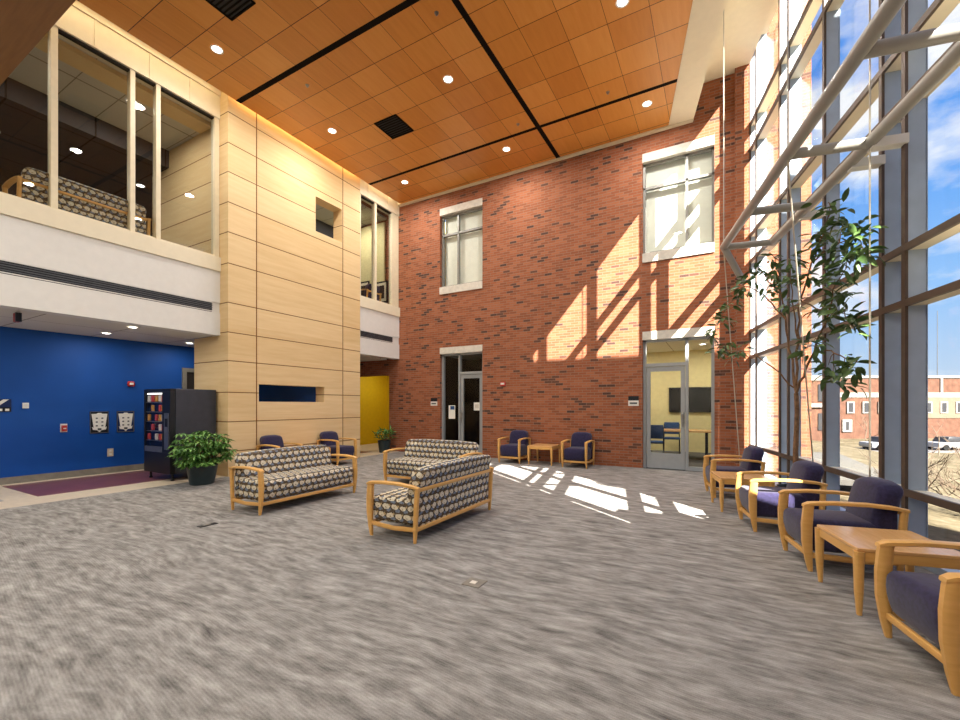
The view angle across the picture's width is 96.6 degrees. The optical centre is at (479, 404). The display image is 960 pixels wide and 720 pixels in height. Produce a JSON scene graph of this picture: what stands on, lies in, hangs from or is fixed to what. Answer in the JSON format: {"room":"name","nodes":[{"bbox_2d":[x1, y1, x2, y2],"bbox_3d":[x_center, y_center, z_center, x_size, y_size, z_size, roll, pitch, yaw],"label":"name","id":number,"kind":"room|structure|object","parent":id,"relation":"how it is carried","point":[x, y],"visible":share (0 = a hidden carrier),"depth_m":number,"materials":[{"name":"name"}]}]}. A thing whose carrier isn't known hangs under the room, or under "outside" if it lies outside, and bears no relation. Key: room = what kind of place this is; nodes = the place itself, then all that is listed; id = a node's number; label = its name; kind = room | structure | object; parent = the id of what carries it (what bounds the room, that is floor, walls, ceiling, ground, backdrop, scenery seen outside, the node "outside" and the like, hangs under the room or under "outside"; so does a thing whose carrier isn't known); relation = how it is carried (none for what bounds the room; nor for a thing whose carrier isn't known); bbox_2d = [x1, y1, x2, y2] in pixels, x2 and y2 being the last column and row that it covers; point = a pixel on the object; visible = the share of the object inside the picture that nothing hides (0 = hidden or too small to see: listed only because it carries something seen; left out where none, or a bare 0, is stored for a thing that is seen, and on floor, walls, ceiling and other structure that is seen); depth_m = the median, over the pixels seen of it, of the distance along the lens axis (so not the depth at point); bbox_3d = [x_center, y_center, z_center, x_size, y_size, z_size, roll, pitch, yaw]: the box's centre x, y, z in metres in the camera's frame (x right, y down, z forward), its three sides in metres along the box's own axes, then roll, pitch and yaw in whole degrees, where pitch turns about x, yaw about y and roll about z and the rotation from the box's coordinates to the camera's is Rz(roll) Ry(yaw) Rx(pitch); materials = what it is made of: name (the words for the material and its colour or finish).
{"room":"building lobby","nodes":[
{"label":"building lobby","id":0,"kind":"room"},
{"bbox_2d":[0,167,151,235],"bbox_3d":[-9.103,-4.200,7.340,5.140,3.000,12.100,0,0,29],"label":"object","id":1,"kind":"structure","parent":0,"point":[5,174],"depth_m":9.68,"materials":[{"name":"wood"}]},
{"bbox_2d":[0,214,219,335],"bbox_3d":[-7.445,-2.020,4.685,0.250,1.280,8.890,0,0,29],"label":"fascia","id":2,"kind":"object","parent":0,"point":[21,241],"visible":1,"depth_m":6.86,"materials":[{"name":"white paint"}]},
{"bbox_2d":[0,259,211,311],"bbox_3d":[-7.378,-1.920,4.561,0.024,0.200,8.740,0,0,29],"label":"grille","id":3,"kind":"object","parent":2,"relation":"attached to","point":[8,267],"visible":1,"depth_m":6.82,"materials":[{"name":"metal"}]},
{"bbox_2d":[0,193,220,271],"bbox_3d":[-7.443,-2.780,4.684,0.315,0.280,8.890,0,0,29],"label":"ledge","id":4,"kind":"object","parent":2,"relation":"attached to","point":[11,206],"visible":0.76,"depth_m":6.83,"materials":[{"name":"beige paint"}]},
{"bbox_2d":[0,25,218,256],"bbox_3d":[-7.406,-4.290,4.663,0.120,2.780,8.890,0,0,29],"label":"window","id":5,"kind":"structure","parent":4,"relation":"on","point":[53,33],"depth_m":7.26,"materials":[{"name":"beige wood"}]},
{"bbox_2d":[54,0,220,121],"bbox_3d":[-7.432,-6.115,4.677,0.280,0.870,8.890,0,0,29],"label":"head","id":6,"kind":"structure","parent":0,"point":[114,42],"depth_m":7.28},
{"bbox_2d":[94,19,97,48],"bbox_3d":[-6.106,-5.940,6.806,0.012,0.520,0.040,0,0,29],"label":"trim","id":7,"kind":"structure","parent":6,"relation":"attached to","point":[95,21],"depth_m":6.80,"materials":[{"name":"beige paint"}]},
{"bbox_2d":[149,53,151,79],"bbox_3d":[-5.739,-5.940,7.460,0.012,0.520,0.040,0,0,29],"label":"trim","id":8,"kind":"structure","parent":6,"relation":"attached to","point":[150,54],"depth_m":7.45,"materials":[{"name":"beige paint"}]},
{"bbox_2d":[0,326,315,477],"bbox_3d":[-8.140,0.010,8.176,0.203,2.780,14.300,0,0,29],"label":"wall","id":9,"kind":"structure","parent":0,"point":[62,377],"depth_m":8.38,"materials":[{"name":"blue paint"}]},
{"bbox_2d":[0,399,10,411],"bbox_3d":[-8.472,0.007,7.358,0.024,0.225,0.570,0,0,29],"label":"wall sign","id":10,"kind":"object","parent":9,"relation":"attached to","point":[5,404],"visible":1,"depth_m":7.54,"materials":[{"name":"paper"}]},
{"bbox_2d":[60,424,66,431],"bbox_3d":[-7.971,0.440,8.207,0.060,0.160,0.100,0,0,29],"label":"fire alarm","id":11,"kind":"object","parent":9,"relation":"attached to","point":[63,427],"visible":1,"depth_m":8.19,"materials":[{"name":"red plastic"}]},
{"bbox_2d":[0,464,143,484],"bbox_3d":[-9.250,1.340,5.966,0.022,0.120,9.360,0,0,29],"label":"baseboard","id":12,"kind":"structure","parent":9,"relation":"attached to","point":[47,476],"depth_m":8.25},
{"bbox_2d":[90,411,108,432],"bbox_3d":[-7.727,0.350,8.690,0.020,0.440,0.300,0,0,29],"label":"plaque","id":13,"kind":"object","parent":9,"relation":"attached to","point":[99,420],"visible":1,"depth_m":8.69,"materials":[{"name":"metal"}]},
{"bbox_2d":[117,411,133,431],"bbox_3d":[-7.512,0.350,9.073,0.020,0.440,0.300,0,0,29],"label":"plaque","id":14,"kind":"object","parent":9,"relation":"attached to","point":[125,419],"visible":1,"depth_m":9.06,"materials":[{"name":"metal"}]},
{"bbox_2d":[182,368,193,388],"bbox_3d":[-6.729,0.265,10.480,0.111,2.270,1.040,0,0,29],"label":"door","id":15,"kind":"structure","parent":9,"relation":"in","point":[187,373],"depth_m":10.14,"materials":[{"name":"paint"}]},
{"bbox_2d":[0,77,332,237],"bbox_3d":[-9.315,-5.500,8.691,3.250,0.400,14.050,0,0,29],"label":"wall","id":16,"kind":"structure","parent":0,"point":[92,151],"depth_m":8.88,"materials":[{"name":"tile"}]},
{"bbox_2d":[152,128,210,253],"bbox_3d":[-6.364,-4.200,9.301,2.800,3.000,0.100,0,0,29],"label":"wall","id":17,"kind":"structure","parent":0,"point":[186,184],"depth_m":9.18,"materials":[{"name":"wood"}]},
{"bbox_2d":[0,308,386,361],"bbox_3d":[-6.689,-1.410,8.629,2.290,0.060,16.510,0,0,29],"label":"ceiling","id":18,"kind":"structure","parent":0,"point":[30,320],"depth_m":7.82,"materials":[{"name":"paint"}]},
{"bbox_2d":[13,311,21,322],"bbox_3d":[-6.796,-1.300,6.287,0.135,0.160,0.060,0,0,29],"label":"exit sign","id":19,"kind":"object","parent":18,"relation":"hanging from","point":[17,317],"visible":1,"depth_m":6.26,"materials":[{"name":"black plastic"}]},
{"bbox_2d":[8,37,386,226],"bbox_3d":[-7.095,-5.710,7.446,1.840,0.060,14.050,0,0,29],"label":"ceiling","id":20,"kind":"structure","parent":0,"point":[77,89],"depth_m":8.01,"materials":[{"name":"tile"}]},
{"bbox_2d":[35,32,210,133],"bbox_3d":[-7.759,-5.640,4.861,0.410,0.080,8.890,0,0,29],"label":"beam","id":21,"kind":"structure","parent":20,"relation":"attached to","point":[68,54],"depth_m":7.39,"materials":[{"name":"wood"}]},
{"bbox_2d":[194,336,218,474],"bbox_3d":[-4.729,0.010,10.275,0.900,2.780,3.520,0,0,29],"label":"wall","id":22,"kind":"structure","parent":0,"point":[206,350],"depth_m":8.70,"materials":[{"name":"wood"}]},
{"bbox_2d":[219,91,398,476],"bbox_3d":[-3.800,-2.575,10.695,0.310,7.950,5.160,0,0,29],"label":"wall","id":23,"kind":"structure","parent":0,"point":[290,290],"depth_m":9.50,"materials":[{"name":"wood"}]},
{"bbox_2d":[360,330,392,342],"bbox_3d":[-2.894,-1.920,12.067,0.024,0.200,1.280,0,0,29],"label":"air vent","id":24,"kind":"object","parent":23,"relation":"in","point":[364,334],"visible":1,"depth_m":12.01,"materials":[{"name":"metal"}]},
{"bbox_2d":[360,194,398,306],"bbox_3d":[-2.900,-4.290,12.208,0.120,2.780,1.640,0,0,29],"label":"window","id":25,"kind":"structure","parent":23,"relation":"in","point":[393,219],"depth_m":12.65,"materials":[{"name":"grey glass"}]},
{"bbox_2d":[360,296,399,316],"bbox_3d":[-2.937,-2.780,12.229,0.315,0.280,1.640,0,0,29],"label":"trim","id":26,"kind":"structure","parent":23,"relation":"attached to","point":[365,302],"depth_m":12.08,"materials":[{"name":"beige paint"}]},
{"bbox_2d":[361,222,384,283],"bbox_3d":[-5.556,-4.150,13.462,4.940,2.900,2.050,0,0,29],"label":"wall","id":27,"kind":"structure","parent":0,"point":[366,232],"depth_m":13.37,"materials":[{"name":"yellow paint"}]},
{"bbox_2d":[361,281,369,295],"bbox_3d":[-3.677,-3.550,13.480,0.500,0.660,0.040,0,0,29],"label":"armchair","id":28,"kind":"object","parent":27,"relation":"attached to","point":[363,284],"visible":0.36,"depth_m":13.45,"materials":[{"name":"paint"}]},
{"bbox_2d":[361,285,365,295],"bbox_3d":[-3.686,-3.550,13.465,0.260,0.400,0.004,0,0,29],"label":"print","id":29,"kind":"object","parent":28,"relation":"attached to","point":[362,286],"depth_m":13.47,"materials":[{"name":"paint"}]},
{"bbox_2d":[377,280,387,302],"bbox_3d":[-3.023,-3.450,13.114,0.500,0.660,0.040,0,0,29],"label":"picture frame","id":30,"kind":"object","parent":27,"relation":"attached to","point":[383,285],"visible":0.6,"depth_m":13.04,"materials":[{"name":"paint"}]},
{"bbox_2d":[378,285,383,298],"bbox_3d":[-3.031,-3.450,13.098,0.260,0.400,0.004,0,0,29],"label":"print","id":31,"kind":"object","parent":30,"relation":"attached to","point":[381,287],"depth_m":13.09,"materials":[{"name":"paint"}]},
{"bbox_2d":[77,0,692,203],"bbox_3d":[-1.297,-6.005,4.138,10.270,0.050,13.950,0,0,29],"label":"ceiling","id":32,"kind":"structure","parent":0,"point":[562,57],"depth_m":7.65,"materials":[{"name":"brown wood"}]},
{"bbox_2d":[210,44,223,54],"bbox_3d":[-4.418,-5.971,7.189,0.200,0.008,0.200,0,0,29],"label":"recessed light","id":33,"kind":"object","parent":32,"relation":"in","point":[216,49],"visible":1,"depth_m":7.19,"materials":[{"name":"white paint"}]},
{"bbox_2d":[205,0,255,20],"bbox_3d":[-3.742,-5.972,6.248,0.600,0.014,0.600,0,0,29],"label":"ceiling vent","id":34,"kind":"object","parent":32,"relation":"in","point":[232,9],"visible":1,"depth_m":6.42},
{"bbox_2d":[236,0,419,103],"bbox_3d":[-1.117,-5.978,6.393,8.378,0.005,0.100,0,0,29],"label":"ceiling slot","id":35,"kind":"structure","parent":32,"relation":"attached to","point":[406,3],"depth_m":7.15,"materials":[{"name":"metal"}]},
{"bbox_2d":[374,114,413,138],"bbox_3d":[-1.847,-5.972,9.199,0.600,0.014,0.600,0,0,29],"label":"ceiling vent","id":36,"kind":"object","parent":32,"relation":"in","point":[393,126],"visible":1,"depth_m":9.18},
{"bbox_2d":[443,75,453,83],"bbox_3d":[-0.586,-5.971,7.849,0.200,0.008,0.200,0,0,29],"label":"recessed light","id":37,"kind":"object","parent":32,"relation":"in","point":[448,79],"visible":1,"depth_m":7.85,"materials":[{"name":"white paint"}]},
{"bbox_2d":[451,0,559,157],"bbox_3d":[-0.052,-5.978,6.879,0.100,0.004,7.950,0,0,29],"label":"ceiling slot","id":38,"kind":"structure","parent":32,"relation":"attached to","point":[457,3],"depth_m":7.60,"materials":[{"name":"metal"}]},
{"bbox_2d":[369,79,676,184],"bbox_3d":[0.320,-5.978,9.738,7.613,0.005,0.080,0,0,29],"label":"ceiling slot","id":39,"kind":"structure","parent":32,"relation":"attached to","point":[675,80],"depth_m":9.22,"materials":[{"name":"metal"}]},
{"bbox_2d":[615,0,629,7],"bbox_3d":[2.109,-5.971,6.338,0.200,0.008,0.200,0,0,29],"label":"recessed light","id":40,"kind":"object","parent":32,"relation":"in","point":[619,3],"visible":1,"depth_m":6.37,"materials":[{"name":"white paint"}]},
{"bbox_2d":[642,100,652,106],"bbox_3d":[3.312,-5.971,8.484,0.200,0.008,0.200,0,0,29],"label":"recessed light","id":41,"kind":"object","parent":32,"relation":"in","point":[647,103],"visible":1,"depth_m":8.48,"materials":[{"name":"white paint"}]},
{"bbox_2d":[669,0,726,124],"bbox_3d":[2.111,-5.999,2.227,0.473,0.062,14.356,0,0,17],"label":"soffit","id":42,"kind":"structure","parent":32,"relation":"attached to","point":[705,18],"depth_m":7.31,"materials":[{"name":"beige paint"}]},
{"bbox_2d":[360,357,481,444],"bbox_3d":[-0.901,-0.115,14.034,7.100,3.030,3.000,0,0,29],"label":"wall","id":43,"kind":"structure","parent":0,"point":[471,385],"depth_m":15.28,"materials":[{"name":"paint"}]},
{"bbox_2d":[445,222,445,285],"bbox_3d":[2.133,-4.450,11.369,8.800,2.900,1.300,0,0,29],"label":"wall","id":44,"kind":"structure","parent":0,"point":[445,222],"depth_m":13.82,"materials":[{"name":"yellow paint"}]},
{"bbox_2d":[447,354,481,359],"bbox_3d":[0.453,-1.665,13.280,4.000,0.070,2.990,0,0,29],"label":"ceiling","id":45,"kind":"structure","parent":0,"point":[478,356],"depth_m":14.38,"materials":[{"name":"tile"}]},
{"bbox_2d":[0,443,959,719],"bbox_3d":[-0.379,1.448,7.091,14.803,0.103,20.000,0,0,29],"label":"floor","id":46,"kind":"structure","parent":0,"point":[609,592],"depth_m":2.92,"materials":[{"name":"carpet"}]},
{"bbox_2d":[144,389,215,480],"bbox_3d":[-5.861,0.550,8.368,0.970,1.700,0.836,0,0,29],"label":"vending machine","id":47,"kind":"object","parent":46,"relation":"on","point":[188,411],"visible":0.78,"depth_m":8.06,"materials":[{"name":"black metal"}]},
{"bbox_2d":[145,445,161,452],"bbox_3d":[-6.161,0.830,8.084,0.645,0.100,0.025,0,0,29],"label":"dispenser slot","id":48,"kind":"object","parent":47,"relation":"on","point":[148,449],"depth_m":8.08,"materials":[{"name":"metal"}]},
{"bbox_2d":[165,430,240,485],"bbox_3d":[-4.975,0.932,7.644,1.120,0.937,1.036,0,0,29],"label":"plant","id":49,"kind":"object","parent":46,"relation":"on","point":[201,469],"visible":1,"depth_m":7.45,"materials":[{"name":"green plant"}]},
{"bbox_2d":[256,435,302,449],"bbox_3d":[-4.156,1.018,8.888,0.733,0.765,0.612,0,0,29],"label":"armchair","id":50,"kind":"object","parent":46,"relation":"on","point":[267,441],"visible":0.23,"depth_m":8.90,"materials":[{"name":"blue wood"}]},
{"bbox_2d":[228,445,357,515],"bbox_3d":[-2.661,1.018,6.279,0.713,0.765,1.672,0,0,29],"label":"sofa","id":51,"kind":"object","parent":46,"relation":"on","point":[263,475],"visible":1,"depth_m":6.03,"materials":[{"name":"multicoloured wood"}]},
{"bbox_2d":[317,431,356,464],"bbox_3d":[-3.412,1.018,10.214,0.733,0.765,0.612,0,0,29],"label":"armchair","id":52,"kind":"object","parent":46,"relation":"on","point":[329,438],"visible":0.71,"depth_m":10.12,"materials":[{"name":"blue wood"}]},
{"bbox_2d":[374,426,397,452],"bbox_3d":[-2.798,0.981,12.703,0.708,0.838,0.752,0,0,-30],"label":"potted plant","id":53,"kind":"object","parent":46,"relation":"on","point":[384,444],"visible":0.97,"depth_m":12.56,"materials":[{"name":"green plant"}]},
{"bbox_2d":[366,454,493,543],"bbox_3d":[-0.519,1.018,5.164,0.713,0.765,1.672,0,0,29],"label":"sofa","id":54,"kind":"object","parent":46,"relation":"on","point":[438,492],"visible":1,"depth_m":4.62,"materials":[{"name":"multicoloured fabric"}]},
{"bbox_2d":[383,439,481,480],"bbox_3d":[-0.846,1.018,7.550,1.672,0.765,0.713,0,0,29],"label":"sofa","id":55,"kind":"object","parent":46,"relation":"on","point":[418,453],"visible":0.59,"depth_m":7.59,"materials":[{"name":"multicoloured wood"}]},
{"bbox_2d":[461,577,486,587],"bbox_3d":[-0.043,1.395,3.366,0.150,0.009,0.150,0,0,29],"label":"floor outlet","id":56,"kind":"object","parent":46,"relation":"on","point":[472,582],"visible":1,"depth_m":3.35,"materials":[{"name":"metal"}]},
{"bbox_2d":[497,430,530,463],"bbox_3d":[0.856,1.018,10.585,0.612,0.765,0.733,0,0,29],"label":"armchair","id":57,"kind":"object","parent":46,"relation":"on","point":[518,439],"visible":0.94,"depth_m":10.41,"materials":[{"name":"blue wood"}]},
{"bbox_2d":[527,443,560,465],"bbox_3d":[1.537,1.175,10.225,0.624,0.450,0.624,0,0,29],"label":"side table","id":58,"kind":"object","parent":46,"relation":"on","point":[537,446],"visible":1,"depth_m":10.08,"materials":[{"name":"brown wood"}]},
{"bbox_2d":[561,432,594,468],"bbox_3d":[2.252,1.018,9.803,0.612,0.765,0.733,0,0,29],"label":"armchair","id":59,"kind":"object","parent":46,"relation":"on","point":[580,449],"visible":1,"depth_m":9.64,"materials":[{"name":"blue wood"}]},
{"bbox_2d":[651,425,663,452],"bbox_3d":[4.461,0.951,10.917,0.440,0.901,0.472,0,0,24],"label":"chair","id":60,"kind":"object","parent":46,"relation":"on","point":[657,431],"visible":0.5,"depth_m":10.70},
{"bbox_2d":[664,422,679,453],"bbox_3d":[5.474,0.951,12.220,0.440,0.901,0.472,0,0,24],"label":"chair","id":61,"kind":"object","parent":46,"relation":"on","point":[667,425],"visible":0.78,"depth_m":12.35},
{"bbox_2d":[664,429,710,454],"bbox_3d":[4.936,1.030,11.563,2.400,0.740,1.000,0,0,29],"label":"meeting table","id":62,"kind":"object","parent":46,"relation":"on","point":[706,432],"visible":0.27,"depth_m":11.05,"materials":[{"name":"brown wood"}]},
{"bbox_2d":[703,446,765,497],"bbox_3d":[3.910,1.018,6.617,0.733,0.765,0.612,0,0,17],"label":"armchair","id":63,"kind":"object","parent":46,"relation":"on","point":[752,456],"visible":0.59,"depth_m":6.43,"materials":[{"name":"fabric"}]},
{"bbox_2d":[710,471,774,511],"bbox_3d":[3.526,1.175,5.799,0.624,0.450,0.624,0,0,17],"label":"side table","id":64,"kind":"object","parent":46,"relation":"on","point":[723,477],"visible":0.68,"depth_m":5.61,"materials":[{"name":"brown wood"}]},
{"bbox_2d":[735,460,827,531],"bbox_3d":[3.413,1.018,4.896,0.733,0.765,0.612,0,0,17],"label":"armchair","id":65,"kind":"object","parent":46,"relation":"on","point":[760,501],"visible":0.68,"depth_m":4.71,"materials":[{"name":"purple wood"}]},
{"bbox_2d":[702,187,888,486],"bbox_3d":[3.898,-0.445,5.652,0.704,3.691,3.613,0,0,6],"label":"fig tree","id":66,"kind":"object","parent":46,"relation":"on","point":[854,229],"visible":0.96,"depth_m":4.61,"materials":[{"name":"green plant"}]},
{"bbox_2d":[778,477,909,571],"bbox_3d":[3.156,1.018,3.777,0.733,0.765,0.612,0,0,17],"label":"armchair","id":67,"kind":"object","parent":46,"relation":"on","point":[873,502],"visible":0.79,"depth_m":3.60,"materials":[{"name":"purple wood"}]},
{"bbox_2d":[815,524,959,615],"bbox_3d":[2.881,1.175,3.039,0.624,0.450,0.624,0,0,17],"label":"side table","id":68,"kind":"object","parent":46,"relation":"on","point":[857,542],"visible":0.88,"depth_m":2.87,"materials":[{"name":"brown wood"}]},
{"bbox_2d":[874,539,959,696],"bbox_3d":[2.673,1.018,2.234,0.733,0.765,0.612,0,0,17],"label":"armchair","id":69,"kind":"object","parent":46,"relation":"on","point":[930,603],"visible":1,"depth_m":2.30,"materials":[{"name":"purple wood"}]},
{"bbox_2d":[360,73,734,467],"bbox_3d":[0.321,-2.800,11.491,11.720,8.400,0.260,0,0,29],"label":"wall","id":70,"kind":"structure","parent":0,"point":[565,302],"depth_m":10.36,"materials":[{"name":"brick"}]},
{"bbox_2d":[439,198,481,294],"bbox_3d":[-0.495,-4.345,11.897,1.380,2.430,0.230,0,0,29],"label":"window","id":71,"kind":"structure","parent":70,"relation":"in","point":[458,210],"depth_m":11.96,"materials":[{"name":"stone"}]},
{"bbox_2d":[446,210,481,285],"bbox_3d":[-0.420,-4.370,12.030,1.300,1.960,0.025,0,0,29],"label":"roller blind","id":72,"kind":"object","parent":71,"relation":"attached to","point":[471,242],"visible":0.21,"depth_m":12.02,"materials":[{"name":"fabric"}]},
{"bbox_2d":[440,345,481,452],"bbox_3d":[-0.490,-0.110,11.905,1.380,3.020,0.212,0,0,29],"label":"door","id":73,"kind":"structure","parent":70,"relation":"in","point":[458,351],"depth_m":11.94,"materials":[{"name":"metal"}]},
{"bbox_2d":[449,405,454,418],"bbox_3d":[-0.796,0.200,12.115,0.220,0.380,0.004,0,0,29],"label":"notice","id":74,"kind":"object","parent":73,"relation":"attached to","point":[451,407],"visible":1,"depth_m":12.11,"materials":[{"name":"paper"}]},
{"bbox_2d":[398,118,693,206],"bbox_3d":[1.024,-5.990,10.891,7.914,0.080,0.100,0,0,29],"label":"trim","id":75,"kind":"structure","parent":70,"relation":"attached to","point":[664,128],"depth_m":10.41,"materials":[{"name":"beige paint"}]},
{"bbox_2d":[628,396,638,405],"bbox_3d":[3.436,-0.090,9.582,0.220,0.220,0.023,0,0,29],"label":"room sign","id":76,"kind":"object","parent":70,"relation":"attached to","point":[632,400],"visible":1,"depth_m":9.58,"materials":[{"name":"white paint"}]},
{"bbox_2d":[642,326,713,471],"bbox_3d":[4.263,-0.110,9.239,1.400,3.020,0.212,0,0,29],"label":"door","id":77,"kind":"structure","parent":70,"relation":"in","point":[653,460],"depth_m":9.24,"materials":[{"name":"metal"}]},
{"bbox_2d":[642,135,713,262],"bbox_3d":[4.259,-4.355,9.231,1.400,2.410,0.230,0,0,29],"label":"window","id":78,"kind":"structure","parent":70,"relation":"in","point":[704,145],"depth_m":9.15,"materials":[{"name":"stone"}]},
{"bbox_2d":[646,152,711,252],"bbox_3d":[4.334,-4.370,9.364,1.320,1.960,0.025,0,0,29],"label":"roller blind","id":79,"kind":"object","parent":78,"relation":"attached to","point":[665,207],"visible":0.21,"depth_m":9.36,"materials":[{"name":"fabric"}]},
{"bbox_2d":[735,64,748,466],"bbox_3d":[5.212,-2.650,8.519,0.240,8.100,0.140,0,0,29],"label":"wall","id":80,"kind":"structure","parent":70,"relation":"attached to","point":[742,72],"depth_m":8.46,"materials":[{"name":"brick"}]},
{"bbox_2d":[647,349,710,452],"bbox_3d":[4.971,-0.115,11.320,4.600,3.030,3.990,0,0,29],"label":"wall","id":81,"kind":"structure","parent":0,"point":[699,361],"depth_m":12.93,"materials":[{"name":"yellow paint"}]},
{"bbox_2d":[669,387,710,411],"bbox_3d":[6.558,-0.155,12.554,1.860,0.740,0.065,0,0,29],"label":"wall screen","id":82,"kind":"object","parent":81,"relation":"attached to","point":[699,397],"visible":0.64,"depth_m":12.64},
{"bbox_2d":[647,339,710,352],"bbox_3d":[4.971,-1.665,11.320,4.600,0.070,3.990,0,0,29],"label":"ceiling","id":83,"kind":"structure","parent":0,"point":[693,344],"depth_m":11.93,"materials":[{"name":"tile"}]},
{"bbox_2d":[704,0,774,82],"bbox_3d":[2.755,-6.850,1.923,0.978,0.300,14.565,0,0,17],"label":"ceiling","id":84,"kind":"structure","parent":0,"point":[745,21],"depth_m":7.76,"materials":[{"name":"beige paint"}]},
{"bbox_2d":[723,11,723,240],"bbox_3d":[3.812,-4.610,6.693,0.014,4.180,0.014,0,0,29],"label":"cable","id":85,"kind":"object","parent":84,"relation":"hanging from","point":[723,11],"visible":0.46,"depth_m":6.69,"materials":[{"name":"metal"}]},
{"bbox_2d":[787,0,788,144],"bbox_3d":[3.039,-4.610,4.226,0.014,4.180,0.014,0,0,29],"label":"cable","id":86,"kind":"object","parent":84,"relation":"hanging from","point":[787,0],"visible":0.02,"depth_m":4.22,"materials":[{"name":"metal"}]},
{"bbox_2d":[869,0,870,133],"bbox_3d":[3.670,-4.610,4.029,0.014,4.180,0.014,0,0,29],"label":"cable","id":87,"kind":"object","parent":84,"relation":"hanging from","point":[869,0],"visible":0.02,"depth_m":4.03,"materials":[{"name":"metal"}]},
{"bbox_2d":[812,438,959,551],"bbox_3d":[69.642,3.213,12.542,149.221,3.375,150.000,0,0,29],"label":"ground","id":88,"kind":"structure","parent":0,"point":[943,524],"depth_m":14.67,"materials":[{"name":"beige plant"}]},
{"bbox_2d":[766,0,810,477],"bbox_3d":[6.053,-2.800,8.506,0.840,10.400,0.620,0,0,29],"label":"window","id":89,"kind":"structure","parent":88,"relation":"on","point":[772,34],"depth_m":8.32,"materials":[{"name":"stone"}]},
{"bbox_2d":[811,378,821,440],"bbox_3d":[43.597,0.700,60.350,6.400,8.400,9.300,0,0,0],"label":"brick building","id":90,"kind":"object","parent":88,"relation":"on","point":[816,393],"visible":0.16,"depth_m":56.00,"materials":[{"name":"brick"}]},
{"bbox_2d":[811,376,959,438],"bbox_3d":[70.696,0.325,68.901,46.800,9.150,14.200,0,0,0],"label":"brick building","id":91,"kind":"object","parent":88,"relation":"on","point":[943,391],"visible":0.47,"depth_m":62.00,"materials":[{"name":"brick"}]},
{"bbox_2d":[855,447,959,452],"bbox_3d":[55.997,4.835,46.000,48.000,0.050,5.000,0,0,0],"label":"road","id":92,"kind":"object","parent":88,"relation":"on","point":[934,448],"depth_m":45.25,"materials":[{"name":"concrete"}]},
{"bbox_2d":[859,436,878,449],"bbox_3d":[43.497,4.109,46.001,4.200,1.398,1.800,0,0,0],"label":"car","id":93,"kind":"object","parent":92,"relation":"on","point":[874,439],"visible":0.38,"depth_m":45.91,"materials":[{"name":"metal"}]},
{"bbox_2d":[928,436,959,450],"bbox_3d":[50.497,4.109,46.001,4.200,1.398,1.800,0,0,0],"label":"car","id":94,"kind":"object","parent":92,"relation":"on","point":[955,440],"visible":0.7,"depth_m":45.26,"materials":[{"name":"metal"}]},
{"bbox_2d":[860,441,959,490],"bbox_3d":[6.161,1.057,6.183,0.974,1.211,1.175,0,0,12],"label":"bare shrub","id":95,"kind":"object","parent":88,"relation":"on","point":[930,455],"visible":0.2,"depth_m":5.93,"materials":[{"name":"brown plant"}]},
{"bbox_2d":[937,311,937,375],"bbox_3d":[85.495,-6.350,80.001,0.155,22.500,0.154,0,0,29],"label":"mast","id":96,"kind":"object","parent":88,"relation":"on","point":[937,311],"visible":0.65,"depth_m":79.96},
{"bbox_2d":[928,436,959,513],"bbox_3d":[8.212,1.241,6.896,1.918,1.437,1.810,0,0,5],"label":"bare shrub","id":97,"kind":"object","parent":88,"relation":"on","point":[942,482],"visible":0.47,"depth_m":7.15,"materials":[{"name":"brown plant"}]},
{"bbox_3d":[-8.512,-2.070,8.241,5.090,1.260,14.050,0,0,29],"label":"floor","id":98,"kind":"structure","parent":0,"visible":0},
{"bbox_2d":[2,167,150,235],"bbox_3d":[-6.512,-3.103,7.010,0.713,0.765,1.672,0,0,29],"label":"sofa","id":99,"kind":"object","parent":98,"relation":"on","point":[73,197],"visible":0.41,"depth_m":6.74,"materials":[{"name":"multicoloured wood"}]},
{"bbox_2d":[361,284,381,300],"bbox_3d":[-3.353,-3.103,12.542,0.733,0.765,0.612,0,0,29],"label":"armchair","id":100,"kind":"object","parent":98,"relation":"on","point":[368,289],"visible":0.34,"depth_m":12.24,"materials":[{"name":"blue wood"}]},
{"bbox_3d":[-5.058,-2.800,-1.864,15.400,8.400,0.200,0,0,29],"label":"wall","id":101,"kind":"structure","parent":0,"visible":0},
{"bbox_2d":[0,0,75,84],"bbox_3d":[-2.767,-4.160,0.279,11.500,0.120,5.780,0,0,29],"label":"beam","id":102,"kind":"structure","parent":101,"relation":"attached to","point":[23,23],"depth_m":4.62,"materials":[{"name":"brown wood"}]},
{"bbox_3d":[2.197,-2.650,-2.016,1.678,8.100,6.632,0,0,29],"label":"wall","id":103,"kind":"structure","parent":0,"visible":0},
{"bbox_2d":[749,0,959,574],"bbox_3d":[4.327,-2.810,4.840,0.290,8.420,7.644,0,0,17],"label":"window","id":104,"kind":"structure","parent":103,"relation":"in","point":[905,297],"depth_m":4.33,"materials":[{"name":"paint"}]},
{"bbox_2d":[720,0,959,284],"bbox_3d":[3.436,-2.196,4.026,0.985,0.657,5.497,0,0,17],"label":"truss","id":105,"kind":"object","parent":104,"relation":"attached to","point":[868,46],"visible":0.94,"depth_m":3.77,"materials":[{"name":"metal"}]},
{"bbox_2d":[724,256,739,463],"bbox_3d":[4.064,-0.510,6.872,0.631,3.822,0.015,0,0,-35],"label":"cable","id":106,"kind":"object","parent":105,"relation":"attached to","point":[724,256],"visible":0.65,"depth_m":6.85,"materials":[{"name":"metal"}]},
{"bbox_2d":[787,160,813,461],"bbox_3d":[3.494,-0.510,4.612,1.205,3.824,0.015,0,0,-40],"label":"cable","id":107,"kind":"object","parent":105,"relation":"attached to","point":[787,160],"visible":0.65,"depth_m":4.50,"materials":[{"name":"metal"}]},
{"bbox_2d":[869,148,870,476],"bbox_3d":[3.670,-0.510,4.029,0.014,3.820,0.014,0,0,29],"label":"cable","id":108,"kind":"object","parent":105,"relation":"attached to","point":[869,148],"visible":0.65,"depth_m":4.03,"materials":[{"name":"metal"}]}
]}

